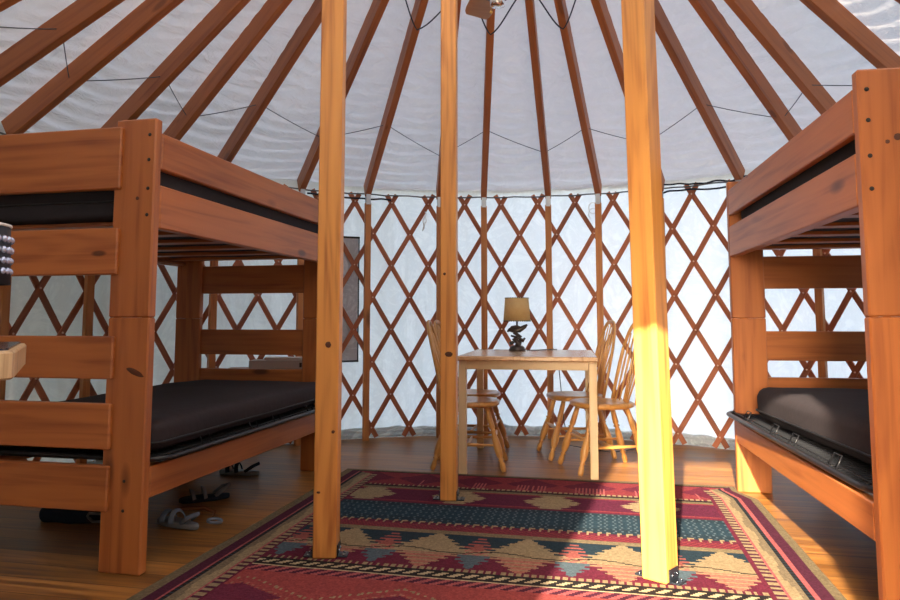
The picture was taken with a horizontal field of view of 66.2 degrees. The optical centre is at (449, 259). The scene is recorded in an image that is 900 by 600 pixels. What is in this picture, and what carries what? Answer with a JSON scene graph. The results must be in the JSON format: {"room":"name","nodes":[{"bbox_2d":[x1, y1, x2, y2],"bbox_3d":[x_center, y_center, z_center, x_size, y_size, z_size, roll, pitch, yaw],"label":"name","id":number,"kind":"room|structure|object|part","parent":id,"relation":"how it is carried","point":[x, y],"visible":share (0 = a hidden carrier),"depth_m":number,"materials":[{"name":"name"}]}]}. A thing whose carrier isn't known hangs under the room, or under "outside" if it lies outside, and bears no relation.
{"room":"traditional dwelling","nodes":[
{"label":"traditional dwelling","id":0,"kind":"room"},
{"bbox_2d":[0,123,866,462],"bbox_3d":[0.149,0.268,4.148,6.498,2.185,4.613,0,-5,2],"label":"wall","id":1,"kind":"structure","parent":0,"point":[62,292],"depth_m":5.89,"materials":[{"name":"fabric"}]},
{"bbox_2d":[305,236,359,361],"bbox_3d":[-0.991,0.326,5.820,0.461,1.071,0.026,2,-5,-24],"label":"window","id":2,"kind":"structure","parent":1,"relation":"in","point":[351,288],"depth_m":5.89,"materials":[{"name":"plastic"}]},
{"bbox_2d":[307,192,390,200],"bbox_3d":[-0.858,-0.537,5.898,0.732,0.028,0.050,2,-5,-22],"label":"rope","id":3,"kind":"object","parent":1,"relation":"attached to","point":[307,192],"visible":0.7,"depth_m":5.92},
{"bbox_2d":[71,424,734,463],"bbox_3d":[0.308,1.342,4.543,6.096,0.106,2.943,0,-5,2],"label":"trim","id":4,"kind":"structure","parent":1,"relation":"attached to","point":[701,440],"depth_m":5.83,"materials":[{"name":"fabric"}]},
{"bbox_2d":[422,211,426,230],"bbox_3d":[-0.223,-0.341,6.064,0.047,0.174,0.015,-1,-5,12],"label":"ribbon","id":5,"kind":"object","parent":1,"relation":"attached to","point":[425,211],"visible":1,"depth_m":6.06,"materials":[{"name":"white fabric"}]},
{"bbox_2d":[663,186,725,193],"bbox_3d":[2.046,-0.571,5.507,0.837,0.037,0.056,-4,-6,37],"label":"rope","id":6,"kind":"object","parent":1,"relation":"attached to","point":[723,186],"visible":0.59,"depth_m":5.56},
{"bbox_2d":[664,175,746,185],"bbox_3d":[2.038,-0.623,5.522,0.760,0.049,0.049,-4,-6,37],"label":"rope","id":7,"kind":"object","parent":1,"relation":"attached to","point":[733,180],"visible":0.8,"depth_m":5.55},
{"bbox_2d":[0,435,878,599],"bbox_3d":[0.250,1.337,2.961,6.320,0.150,6.320,-1,-5,12],"label":"floor","id":8,"kind":"structure","parent":0,"point":[39,560],"depth_m":3.54,"materials":[{"name":"brown wood"}]},
{"bbox_2d":[0,276,11,399],"bbox_3d":[-2.562,0.307,3.959,0.048,2.075,0.052,-2,-5,18],"label":"stud","id":9,"kind":"object","parent":8,"relation":"on","point":[5,291],"visible":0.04,"depth_m":3.94,"materials":[{"name":"brown wood"}]},
{"bbox_2d":[76,275,94,463],"bbox_3d":[-2.343,0.351,4.469,0.048,2.075,0.052,-3,-6,29],"label":"stud","id":10,"kind":"object","parent":8,"relation":"on","point":[89,281],"visible":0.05,"depth_m":4.45,"materials":[{"name":"brown wood"}]},
{"bbox_2d":[39,501,148,523],"bbox_3d":[-1.799,1.267,3.498,0.508,0.125,0.235,0,-5,4],"label":"duffel bag","id":11,"kind":"object","parent":8,"relation":"on","point":[65,516],"visible":0.25,"depth_m":3.40,"materials":[{"name":"black fabric"}]},
{"bbox_3d":[-1.692,1.263,3.388,0.206,0.053,0.030,0,-5,4],"label":"handle","id":12,"kind":"part","parent":11,"relation":"part of","materials":[{"name":"black fabric"}]},
{"bbox_2d":[0,118,318,575],"bbox_3d":[-1.575,0.417,3.849,1.155,1.835,1.984,-1,-5,12],"label":"bunk bed","id":13,"kind":"object","parent":8,"relation":"on","point":[128,159],"visible":0.84,"depth_m":2.88,"materials":[{"name":"brown wood"}]},
{"bbox_3d":[-2.121,0.993,3.917,0.038,0.124,1.858,-1,-5,12],"label":"rail","id":14,"kind":"part","parent":13,"relation":"part of","materials":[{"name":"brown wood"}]},
{"bbox_3d":[-1.303,0.739,2.784,0.190,1.010,0.045,-1,-5,12],"label":"post","id":15,"kind":"part","parent":13,"relation":"part of","materials":[{"name":"brown wood"}]},
{"bbox_3d":[-1.303,-0.175,2.864,0.190,0.824,0.045,-1,-5,12],"label":"post","id":16,"kind":"part","parent":13,"relation":"part of","materials":[{"name":"brown wood"}]},
{"bbox_2d":[0,404,314,461],"bbox_3d":[-1.466,0.875,3.798,1.044,0.065,1.884,-1,-5,12],"label":"rack","id":17,"kind":"object","parent":13,"relation":"on","point":[182,449],"visible":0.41,"depth_m":3.06,"materials":[{"name":"black metal"}]},
{"bbox_2d":[58,379,314,450],"bbox_3d":[-1.475,0.807,3.811,0.992,0.146,1.873,-1,-5,12],"label":"mattress","id":18,"kind":"object","parent":17,"relation":"on","point":[185,411],"visible":0.57,"depth_m":3.57,"materials":[{"name":"fabric"}]},
{"bbox_2d":[0,172,317,257],"bbox_3d":[-1.572,-0.216,3.901,1.077,0.269,1.832,-1,-5,12],"label":"mattress","id":19,"kind":"object","parent":13,"relation":"on","point":[90,206],"visible":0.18,"depth_m":3.04,"materials":[{"name":"grey fabric"}]},
{"bbox_3d":[-2.121,-0.122,4.014,0.038,0.181,1.858,-1,-5,12],"label":"rail","id":20,"kind":"part","parent":13,"relation":"part of","materials":[{"name":"brown wood"}]},
{"bbox_3d":[-1.846,0.918,4.842,0.190,1.010,0.045,-1,-5,12],"label":"post","id":21,"kind":"part","parent":13,"relation":"part of","materials":[{"name":"brown wood"}]},
{"bbox_3d":[-1.846,0.004,4.922,0.190,0.824,0.045,-1,-5,12],"label":"post","id":22,"kind":"part","parent":13,"relation":"part of","materials":[{"name":"brown wood"}]},
{"bbox_3d":[-1.029,0.973,3.683,0.038,0.124,1.858,-1,-5,12],"label":"rail","id":23,"kind":"part","parent":13,"relation":"part of","materials":[{"name":"brown wood"}]},
{"bbox_3d":[-1.029,-0.143,3.780,0.038,0.181,1.858,-1,-5,12],"label":"rail","id":24,"kind":"part","parent":13,"relation":"part of","materials":[{"name":"brown wood"}]},
{"bbox_3d":[-1.029,-0.377,3.800,0.038,0.154,1.858,-1,-5,12],"label":"rail","id":25,"kind":"part","parent":13,"relation":"part of","materials":[{"name":"brown wood"}]},
{"bbox_3d":[-0.903,0.900,4.640,0.190,1.010,0.045,-1,-5,12],"label":"post","id":26,"kind":"part","parent":13,"relation":"part of","materials":[{"name":"brown wood"}]},
{"bbox_3d":[-0.903,-0.014,4.719,0.190,0.824,0.045,-1,-5,12],"label":"post","id":27,"kind":"part","parent":13,"relation":"part of","materials":[{"name":"brown wood"}]},
{"bbox_2d":[157,508,199,529],"bbox_3d":[-1.321,1.252,3.360,0.274,0.084,0.107,-3,-6,27],"label":"sandal","id":28,"kind":"object","parent":8,"relation":"on","point":[170,521],"visible":1,"depth_m":3.33},
{"bbox_2d":[170,506,215,516],"bbox_3d":[-1.310,1.306,3.590,0.283,0.023,0.109,-2,-5,21],"label":"strap","id":29,"kind":"object","parent":8,"relation":"on","point":[191,507],"visible":0.73,"depth_m":3.63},
{"bbox_2d":[179,482,230,503],"bbox_3d":[-1.362,1.293,3.839,0.274,0.084,0.107,3,-6,-28],"label":"sandal","id":30,"kind":"object","parent":8,"relation":"on","point":[216,494],"visible":1,"depth_m":3.81,"materials":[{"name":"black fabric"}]},
{"bbox_2d":[207,261,217,367],"bbox_3d":[-1.786,0.414,5.191,0.052,2.075,0.048,5,-7,-43],"label":"stud","id":31,"kind":"object","parent":8,"relation":"on","point":[212,312],"visible":0.06,"depth_m":5.17,"materials":[{"name":"brown wood"}]},
{"bbox_2d":[206,517,222,523],"bbox_3d":[-1.153,1.280,3.382,0.080,0.023,0.077,-1,-5,12],"label":"strap loop","id":32,"kind":"object","parent":8,"relation":"on","point":[209,520],"visible":1,"depth_m":3.39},
{"bbox_2d":[219,462,259,475],"bbox_3d":[-1.365,1.349,4.481,0.274,0.084,0.107,-1,-5,7],"label":"sandal","id":33,"kind":"object","parent":8,"relation":"on","point":[234,471],"visible":0.81,"depth_m":4.44,"materials":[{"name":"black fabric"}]},
{"bbox_2d":[230,367,301,369],"bbox_3d":[-1.317,1.125,5.115,0.660,0.645,0.220,1,-5,-6],"label":"shelf","id":34,"kind":"object","parent":8,"relation":"on","point":[230,367],"visible":0.03,"depth_m":5.18,"materials":[{"name":"brown wood"}]},
{"bbox_2d":[249,359,301,368],"bbox_3d":[-1.248,0.767,5.089,0.430,0.062,0.162,0,-5,-2],"label":"flat box","id":35,"kind":"object","parent":34,"relation":"on","point":[255,363],"visible":0.76,"depth_m":5.01,"materials":[{"name":"cardboard"}]},
{"bbox_2d":[264,357,301,359],"bbox_3d":[-1.206,0.727,5.098,0.300,0.018,0.140,0,-5,-4],"label":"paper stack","id":36,"kind":"object","parent":35,"relation":"on","point":[265,358],"visible":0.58,"depth_m":5.03,"materials":[{"name":"white paper"}]},
{"bbox_2d":[294,189,304,445],"bbox_3d":[-1.221,0.450,5.611,0.052,2.075,0.048,3,-6,-30],"label":"stud","id":37,"kind":"object","parent":8,"relation":"on","point":[299,298],"visible":0.34,"depth_m":5.60,"materials":[{"name":"brown wood"}]},
{"bbox_2d":[362,194,370,440],"bbox_3d":[-0.705,0.470,5.843,0.052,2.075,0.048,2,-5,-19],"label":"stud","id":38,"kind":"object","parent":8,"relation":"on","point":[367,212],"visible":1,"depth_m":5.82,"materials":[{"name":"brown wood"}]},
{"bbox_2d":[436,197,439,437],"bbox_3d":[-0.092,0.482,5.982,0.052,2.075,0.048,1,-5,-7],"label":"stud","id":39,"kind":"object","parent":8,"relation":"on","point":[438,198],"visible":0.52,"depth_m":5.99,"materials":[{"name":"brown wood"}]},
{"bbox_2d":[426,320,507,472],"bbox_3d":[0.115,0.918,4.795,0.556,1.001,0.424,-1,-5,6],"label":"dining chair","id":40,"kind":"object","parent":8,"relation":"on","point":[487,403],"visible":0.65,"depth_m":4.65,"materials":[{"name":"brown wood"}]},
{"bbox_3d":[-0.056,1.194,4.640,0.147,0.424,0.075,-1,-5,6],"label":"leg","id":41,"kind":"part","parent":40,"relation":"part of","materials":[{"name":"brown wood"}]},
{"bbox_3d":[0.139,0.985,4.787,0.410,0.037,0.424,-1,-5,6],"label":"seat","id":42,"kind":"part","parent":40,"relation":"part of","materials":[{"name":"brown wood"}]},
{"bbox_3d":[0.301,1.190,4.593,0.163,0.424,0.052,-4,-6,35],"label":"leg","id":43,"kind":"part","parent":40,"relation":"part of","materials":[{"name":"brown wood"}]},
{"bbox_3d":[0.335,1.217,4.904,0.163,0.424,0.052,2,-5,-25],"label":"leg","id":44,"kind":"part","parent":40,"relation":"part of","materials":[{"name":"brown wood"}]},
{"bbox_2d":[433,320,509,447],"bbox_3d":[0.155,0.963,5.314,0.556,1.001,0.424,-1,-5,12],"label":"dining chair","id":45,"kind":"object","parent":8,"relation":"on","point":[470,392],"visible":0.26,"depth_m":5.38,"materials":[{"name":"brown wood"}]},
{"bbox_3d":[0.179,1.030,5.303,0.410,0.037,0.424,-1,-5,12],"label":"seat","id":46,"kind":"part","parent":45,"relation":"part of","materials":[{"name":"brown wood"}]},
{"bbox_3d":[0.388,1.260,5.399,0.163,0.424,0.052,2,-5,-19],"label":"leg","id":47,"kind":"part","parent":45,"relation":"part of","materials":[{"name":"brown wood"}]},
{"bbox_2d":[481,197,487,435],"bbox_3d":[0.299,0.484,6.001,0.052,2.075,0.048,0,-5,1],"label":"stud","id":48,"kind":"object","parent":8,"relation":"on","point":[484,335],"visible":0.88,"depth_m":6.00,"materials":[{"name":"brown wood"}]},
{"bbox_2d":[126,468,846,599],"bbox_3d":[0.100,1.200,2.318,2.510,0.008,4.200,-1,-5,12],"label":"area rug","id":49,"kind":"object","parent":8,"relation":"on","point":[510,537],"visible":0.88,"depth_m":3.01,"materials":[{"name":"red fabric"}]},
{"bbox_2d":[0,342,25,380],"bbox_3d":[-1.150,0.640,1.340,0.500,0.936,0.520,3,-6,-29],"label":"side table","id":50,"kind":"object","parent":49,"relation":"on","point":[12,354],"visible":1,"depth_m":1.30,"materials":[{"name":"brown wood"}]},
{"bbox_2d":[0,222,14,285],"bbox_3d":[-1.183,0.053,1.673,0.209,0.289,0.208,-1,-5,12],"label":"lamp","id":51,"kind":"object","parent":50,"relation":"on","point":[6,240],"visible":1,"depth_m":1.69,"materials":[{"name":"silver metal"}]},
{"bbox_3d":[-1.183,-0.014,1.679,0.200,0.143,0.200,-1,-5,12],"label":"lamp shade","id":52,"kind":"part","parent":51,"relation":"part of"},
{"bbox_2d":[303,0,348,558],"bbox_3d":[-0.523,-0.403,3.061,0.182,3.315,0.100,0,-5,0],"label":"support post","id":53,"kind":"object","parent":49,"relation":"on","point":[329,324],"visible":1,"depth_m":2.97,"materials":[{"name":"brown wood"}]},
{"bbox_2d":[433,0,464,500],"bbox_3d":[-0.005,-0.324,3.976,0.173,3.315,0.091,-1,-5,8],"label":"support post","id":54,"kind":"object","parent":49,"relation":"on","point":[449,491],"visible":1,"depth_m":3.92,"materials":[{"name":"brown wood"}]},
{"bbox_2d":[621,0,686,585],"bbox_3d":[0.791,-0.424,2.819,0.186,3.315,0.102,-6,-8,43],"label":"support post","id":55,"kind":"object","parent":49,"relation":"on","point":[647,251],"visible":1,"depth_m":2.72,"materials":[{"name":"brown wood"}]},
{"bbox_2d":[458,349,598,479],"bbox_3d":[0.577,1.048,4.925,0.905,0.765,1.065,-1,-5,9],"label":"dining table","id":56,"kind":"object","parent":8,"relation":"on","point":[479,359],"visible":0.93,"depth_m":4.49,"materials":[{"name":"brown wood"}]},
{"bbox_3d":[0.084,1.029,4.529,0.051,0.734,0.050,-1,-5,10],"label":"leg","id":57,"kind":"part","parent":56,"relation":"part of","materials":[{"name":"brown wood"}]},
{"bbox_3d":[0.240,1.109,5.452,0.051,0.734,0.050,-1,-5,10],"label":"leg","id":58,"kind":"part","parent":56,"relation":"part of","materials":[{"name":"brown wood"}]},
{"bbox_2d":[503,297,530,350],"bbox_3d":[0.513,0.492,5.288,0.215,0.406,0.215,-1,-5,12],"label":"table lamp","id":59,"kind":"object","parent":56,"relation":"on","point":[516,309],"visible":1,"depth_m":5.23,"materials":[{"name":"beige fabric"}]},
{"bbox_3d":[0.513,0.380,5.298,0.208,0.180,0.208,-1,-5,12],"label":"lamp shade","id":60,"kind":"part","parent":59,"relation":"part of","materials":[{"name":"beige fabric"}]},
{"bbox_3d":[1.069,1.097,5.314,0.051,0.734,0.050,-1,-5,9],"label":"leg","id":61,"kind":"part","parent":56,"relation":"part of","materials":[{"name":"brown wood"}]},
{"bbox_3d":[0.914,1.017,4.390,0.051,0.734,0.050,-1,-5,10],"label":"leg","id":62,"kind":"part","parent":56,"relation":"part of","materials":[{"name":"brown wood"}]},
{"bbox_2d":[545,196,553,438],"bbox_3d":[0.857,0.479,5.939,0.052,2.075,0.048,-1,-5,12],"label":"stud","id":63,"kind":"object","parent":8,"relation":"on","point":[548,225],"visible":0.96,"depth_m":5.94,"materials":[{"name":"brown wood"}]},
{"bbox_2d":[537,320,616,460],"bbox_3d":[0.958,0.950,5.160,0.556,1.001,0.424,1,-5,-6],"label":"dining chair","id":64,"kind":"object","parent":8,"relation":"on","point":[563,396],"visible":0.77,"depth_m":5.09,"materials":[{"name":"brown wood"}]},
{"bbox_3d":[0.739,1.249,5.270,0.163,0.424,0.052,-2,-5,23],"label":"leg","id":65,"kind":"part","parent":64,"relation":"part of","materials":[{"name":"brown wood"}]},
{"bbox_3d":[0.770,1.222,4.959,0.163,0.424,0.052,4,-6,-37],"label":"leg","id":66,"kind":"part","parent":64,"relation":"part of","materials":[{"name":"brown wood"}]},
{"bbox_3d":[0.934,1.017,5.152,0.410,0.037,0.424,1,-5,-6],"label":"seat","id":67,"kind":"part","parent":64,"relation":"part of","materials":[{"name":"brown wood"}]},
{"bbox_3d":[1.128,1.226,5.006,0.155,0.424,0.053,-2,-5,20],"label":"leg","id":68,"kind":"part","parent":64,"relation":"part of","materials":[{"name":"brown wood"}]},
{"bbox_2d":[527,349,635,451],"bbox_3d":[1.054,1.079,5.362,0.950,0.770,0.270,0,-5,-5],"label":"lamp cord","id":69,"kind":"object","parent":8,"relation":"on","point":[538,349],"visible":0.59,"depth_m":5.38,"materials":[{"name":"black plastic"}]},
{"bbox_2d":[558,323,637,476],"bbox_3d":[1.057,0.910,4.697,0.556,1.001,0.424,1,-5,-11],"label":"dining chair","id":70,"kind":"object","parent":8,"relation":"on","point":[612,404],"visible":0.72,"depth_m":4.74,"materials":[{"name":"brown wood"}]},
{"bbox_3d":[0.827,1.207,4.788,0.163,0.424,0.052,-2,-5,18],"label":"leg","id":71,"kind":"part","parent":70,"relation":"part of","materials":[{"name":"brown wood"}]},
{"bbox_3d":[0.885,1.181,4.481,0.163,0.424,0.052,4,-7,-42],"label":"leg","id":72,"kind":"part","parent":70,"relation":"part of","materials":[{"name":"brown wood"}]},
{"bbox_3d":[1.033,0.976,4.687,0.410,0.037,0.424,1,-5,-11],"label":"seat","id":73,"kind":"part","parent":70,"relation":"part of","materials":[{"name":"brown wood"}]},
{"bbox_3d":[1.183,1.212,4.845,0.155,0.424,0.053,4,-6,-37],"label":"leg","id":74,"kind":"part","parent":70,"relation":"part of","materials":[{"name":"brown wood"}]},
{"bbox_3d":[1.238,1.187,4.559,0.155,0.424,0.053,-1,-5,15],"label":"leg","id":75,"kind":"part","parent":70,"relation":"part of","materials":[{"name":"brown wood"}]},
{"bbox_2d":[595,193,605,440],"bbox_3d":[1.268,0.469,5.822,0.052,2.075,0.048,-2,-5,20],"label":"stud","id":76,"kind":"object","parent":8,"relation":"on","point":[598,205],"visible":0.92,"depth_m":5.83,"materials":[{"name":"brown wood"}]},
{"bbox_2d":[662,191,666,296],"bbox_3d":[1.734,0.450,5.604,0.052,2.075,0.048,-3,-6,30],"label":"stud","id":77,"kind":"object","parent":8,"relation":"on","point":[662,191],"visible":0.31,"depth_m":5.65,"materials":[{"name":"brown wood"}]},
{"bbox_2d":[726,67,899,599],"bbox_3d":[2.091,0.351,3.088,1.155,1.835,1.984,-1,-5,10],"label":"bunk bed","id":78,"kind":"object","parent":8,"relation":"on","point":[865,186],"visible":0.97,"depth_m":2.71,"materials":[{"name":"brown wood"}]},
{"bbox_3d":[1.776,-0.064,4.148,0.190,0.824,0.045,-1,-5,10],"label":"post","id":79,"kind":"part","parent":78,"relation":"part of","materials":[{"name":"brown wood"}]},
{"bbox_3d":[1.776,0.851,4.068,0.190,1.010,0.045,-1,-5,10],"label":"post","id":80,"kind":"part","parent":78,"relation":"part of","materials":[{"name":"brown wood"}]},
{"bbox_3d":[1.541,-0.425,3.249,0.038,0.154,1.858,-1,-5,10],"label":"rail","id":81,"kind":"part","parent":78,"relation":"part of","materials":[{"name":"brown wood"}]},
{"bbox_3d":[1.541,-0.191,3.229,0.038,0.181,1.858,-1,-5,10],"label":"rail","id":82,"kind":"part","parent":78,"relation":"part of","materials":[{"name":"brown wood"}]},
{"bbox_2d":[726,411,872,493],"bbox_3d":[1.995,0.808,3.118,1.004,0.066,1.884,-1,-5,8],"label":"rack","id":83,"kind":"object","parent":78,"relation":"on","point":[857,473],"visible":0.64,"depth_m":2.90,"materials":[{"name":"black metal"}]},
{"bbox_2d":[755,387,871,464],"bbox_3d":[2.040,0.715,2.996,0.944,0.190,1.512,-1,-5,7],"label":"mattress","id":84,"kind":"object","parent":83,"relation":"on","point":[837,419],"visible":0.74,"depth_m":3.04,"materials":[{"name":"fabric"}]},
{"bbox_2d":[741,139,859,245],"bbox_3d":[2.084,-0.293,3.140,1.053,0.292,1.812,-1,-5,10],"label":"mattress","id":85,"kind":"object","parent":78,"relation":"on","point":[848,150],"visible":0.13,"depth_m":3.11,"materials":[{"name":"grey fabric"}]},
{"bbox_3d":[1.541,0.925,3.132,0.038,0.124,1.858,-1,-5,10],"label":"rail","id":86,"kind":"part","parent":78,"relation":"part of","materials":[{"name":"brown wood"}]},
{"bbox_3d":[1.455,-0.226,2.277,0.190,0.824,0.045,-1,-5,10],"label":"post","id":87,"kind":"part","parent":78,"relation":"part of","materials":[{"name":"brown wood"}]},
{"bbox_3d":[1.455,0.688,2.197,0.190,1.010,0.045,-1,-5,10],"label":"post","id":88,"kind":"part","parent":78,"relation":"part of","materials":[{"name":"brown wood"}]},
{"bbox_2d":[812,249,827,377],"bbox_3d":[2.599,0.384,4.844,0.048,2.075,0.052,4,-6,-37],"label":"stud","id":89,"kind":"object","parent":8,"relation":"on","point":[818,293],"visible":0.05,"depth_m":4.83,"materials":[{"name":"brown wood"}]},
{"bbox_2d":[0,0,899,191],"bbox_3d":[0.250,-1.544,3.213,6.234,1.383,6.237,-1,-5,12],"label":"ceiling","id":90,"kind":"structure","parent":0,"point":[275,148],"depth_m":4.89,"materials":[{"name":"fabric"}]},
{"bbox_2d":[0,0,21,11],"bbox_3d":[-1.691,-1.456,3.209,2.177,1.343,0.050,0,-5,0],"label":"rafter","id":91,"kind":"object","parent":90,"relation":"attached to","point":[4,4],"visible":1,"depth_m":3.19,"materials":[{"name":"brown wood"}]},
{"bbox_2d":[0,0,124,86],"bbox_3d":[-1.661,-1.427,3.545,2.177,1.343,0.050,-1,-5,10],"label":"rafter","id":92,"kind":"object","parent":90,"relation":"attached to","point":[80,14],"visible":1,"depth_m":3.58,"materials":[{"name":"brown wood"}]},
{"bbox_2d":[1,0,183,134],"bbox_3d":[-1.598,-1.405,3.797,2.177,1.343,0.050,-2,-5,18],"label":"rafter","id":93,"kind":"object","parent":90,"relation":"attached to","point":[148,13],"visible":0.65,"depth_m":3.89,"materials":[{"name":"brown wood"}]},
{"bbox_2d":[101,0,250,127],"bbox_3d":[-1.454,-1.376,4.131,2.177,1.343,0.050,-3,-6,29],"label":"rafter","id":94,"kind":"object","parent":90,"relation":"attached to","point":[223,13],"visible":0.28,"depth_m":4.21,"materials":[{"name":"brown wood"}]},
{"bbox_2d":[163,0,292,140],"bbox_3d":[-1.304,-1.356,4.364,2.177,1.343,0.050,-4,-6,37],"label":"rafter","id":95,"kind":"object","parent":90,"relation":"attached to","point":[271,10],"visible":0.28,"depth_m":4.43,"materials":[{"name":"brown wood"}]},
{"bbox_2d":[217,0,321,161],"bbox_3d":[-1.088,-1.335,4.606,0.050,1.343,2.177,5,-7,-43],"label":"rafter","id":96,"kind":"object","parent":90,"relation":"attached to","point":[311,21],"visible":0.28,"depth_m":4.68,"materials":[{"name":"brown wood"}]},
{"bbox_2d":[297,0,388,191],"bbox_3d":[-0.716,-1.311,4.882,0.050,1.343,2.177,3,-6,-30],"label":"rafter","id":97,"kind":"object","parent":90,"relation":"attached to","point":[374,15],"visible":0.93,"depth_m":4.74,"materials":[{"name":"brown wood"}]},
{"bbox_2d":[364,0,428,196],"bbox_3d":[-0.377,-1.298,5.035,0.050,1.343,2.177,2,-5,-19],"label":"rafter","id":98,"kind":"object","parent":90,"relation":"attached to","point":[419,8],"visible":1,"depth_m":5.05,"materials":[{"name":"brown wood"}]},
{"bbox_2d":[436,0,460,198],"bbox_3d":[-0.009,-1.290,5.120,0.050,1.343,2.181,0,-5,-5],"label":"rafter","id":99,"kind":"object","parent":90,"relation":"attached to","point":[438,183],"visible":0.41,"depth_m":5.79,"materials":[{"name":"brown wood"}]},
{"bbox_2d":[0,132,734,197],"bbox_3d":[0.320,-0.703,4.403,5.981,0.020,3.458,0,-5,3],"label":"cable","id":100,"kind":"object","parent":99,"relation":"attached to","point":[0,132],"visible":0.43,"depth_m":5.99,"materials":[{"name":"grey metal"}]},
{"bbox_2d":[0,27,851,155],"bbox_3d":[0.007,-1.038,4.648,5.039,0.175,2.152,1,-5,-9],"label":"wire","id":101,"kind":"object","parent":99,"relation":"attached to","point":[0,27],"visible":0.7,"depth_m":4.78,"materials":[{"name":"black metal"}]},
{"bbox_2d":[405,0,575,34],"bbox_3d":[0.242,-1.628,4.465,1.164,0.180,0.434,0,-5,-2],"label":"cable","id":102,"kind":"object","parent":99,"relation":"hanging from","point":[553,20],"visible":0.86,"depth_m":4.52,"materials":[{"name":"black metal"}]},
{"bbox_2d":[481,9,494,199],"bbox_3d":[0.282,-1.289,5.138,0.050,1.343,2.177,0,-5,1],"label":"rafter","id":103,"kind":"object","parent":90,"relation":"attached to","point":[490,22],"visible":1,"depth_m":5.16,"materials":[{"name":"brown wood"}]},
{"bbox_2d":[525,0,550,198],"bbox_3d":[0.649,-1.292,5.097,0.050,1.343,2.177,-1,-5,12],"label":"rafter","id":104,"kind":"object","parent":90,"relation":"attached to","point":[529,4],"visible":1,"depth_m":5.08,"materials":[{"name":"brown wood"}]},
{"bbox_2d":[554,0,601,195],"bbox_3d":[0.919,-1.299,5.020,0.050,1.343,2.177,-2,-5,20],"label":"rafter","id":105,"kind":"object","parent":90,"relation":"attached to","point":[560,5],"visible":1,"depth_m":5.04,"materials":[{"name":"brown wood"}]},
{"bbox_2d":[591,0,664,190],"bbox_3d":[1.225,-1.311,4.877,0.050,1.343,2.177,-3,-6,30],"label":"rafter","id":106,"kind":"object","parent":90,"relation":"attached to","point":[600,7],"visible":0.48,"depth_m":4.61,"materials":[{"name":"brown wood"}]},
{"bbox_2d":[654,0,744,179],"bbox_3d":[1.553,-1.332,4.638,0.050,1.343,2.177,-4,-7,42],"label":"rafter","id":107,"kind":"object","parent":90,"relation":"attached to","point":[664,30],"visible":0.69,"depth_m":4.76,"materials":[{"name":"brown wood"}]},
{"bbox_2d":[688,0,801,140],"bbox_3d":[1.794,-1.355,4.378,2.177,1.343,0.050,4,-6,-37],"label":"rafter","id":108,"kind":"object","parent":90,"relation":"attached to","point":[707,10],"visible":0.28,"depth_m":4.43,"materials":[{"name":"brown wood"}]},
{"bbox_2d":[724,0,835,114],"bbox_3d":[1.921,-1.371,4.191,2.177,1.343,0.050,3,-6,-31],"label":"rafter","id":109,"kind":"object","parent":90,"relation":"attached to","point":[746,11],"visible":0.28,"depth_m":4.23,"materials":[{"name":"brown wood"}]},
{"bbox_2d":[800,0,899,68],"bbox_3d":[2.088,-1.403,3.829,2.177,1.343,0.050,2,-5,-19],"label":"rafter","id":110,"kind":"object","parent":90,"relation":"attached to","point":[833,13],"visible":1,"depth_m":3.86,"materials":[{"name":"brown wood"}]},
{"bbox_3d":[0.250,-2.115,3.261,1.720,0.120,1.720,-1,-5,12],"label":"ring","id":111,"kind":"object","parent":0,"visible":0},
{"bbox_3d":[0.250,-2.125,3.262,1.236,0.050,0.060,-1,-5,12],"label":"crossbar","id":112,"kind":"object","parent":111,"relation":"attached to","visible":0},
{"bbox_2d":[465,0,505,19],"bbox_3d":[0.219,-1.619,3.225,0.742,0.964,0.742,-3,-6,35],"label":"ceiling fan","id":113,"kind":"object","parent":112,"relation":"hanging from","point":[483,9],"visible":1,"depth_m":3.54,"materials":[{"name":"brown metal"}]}
]}

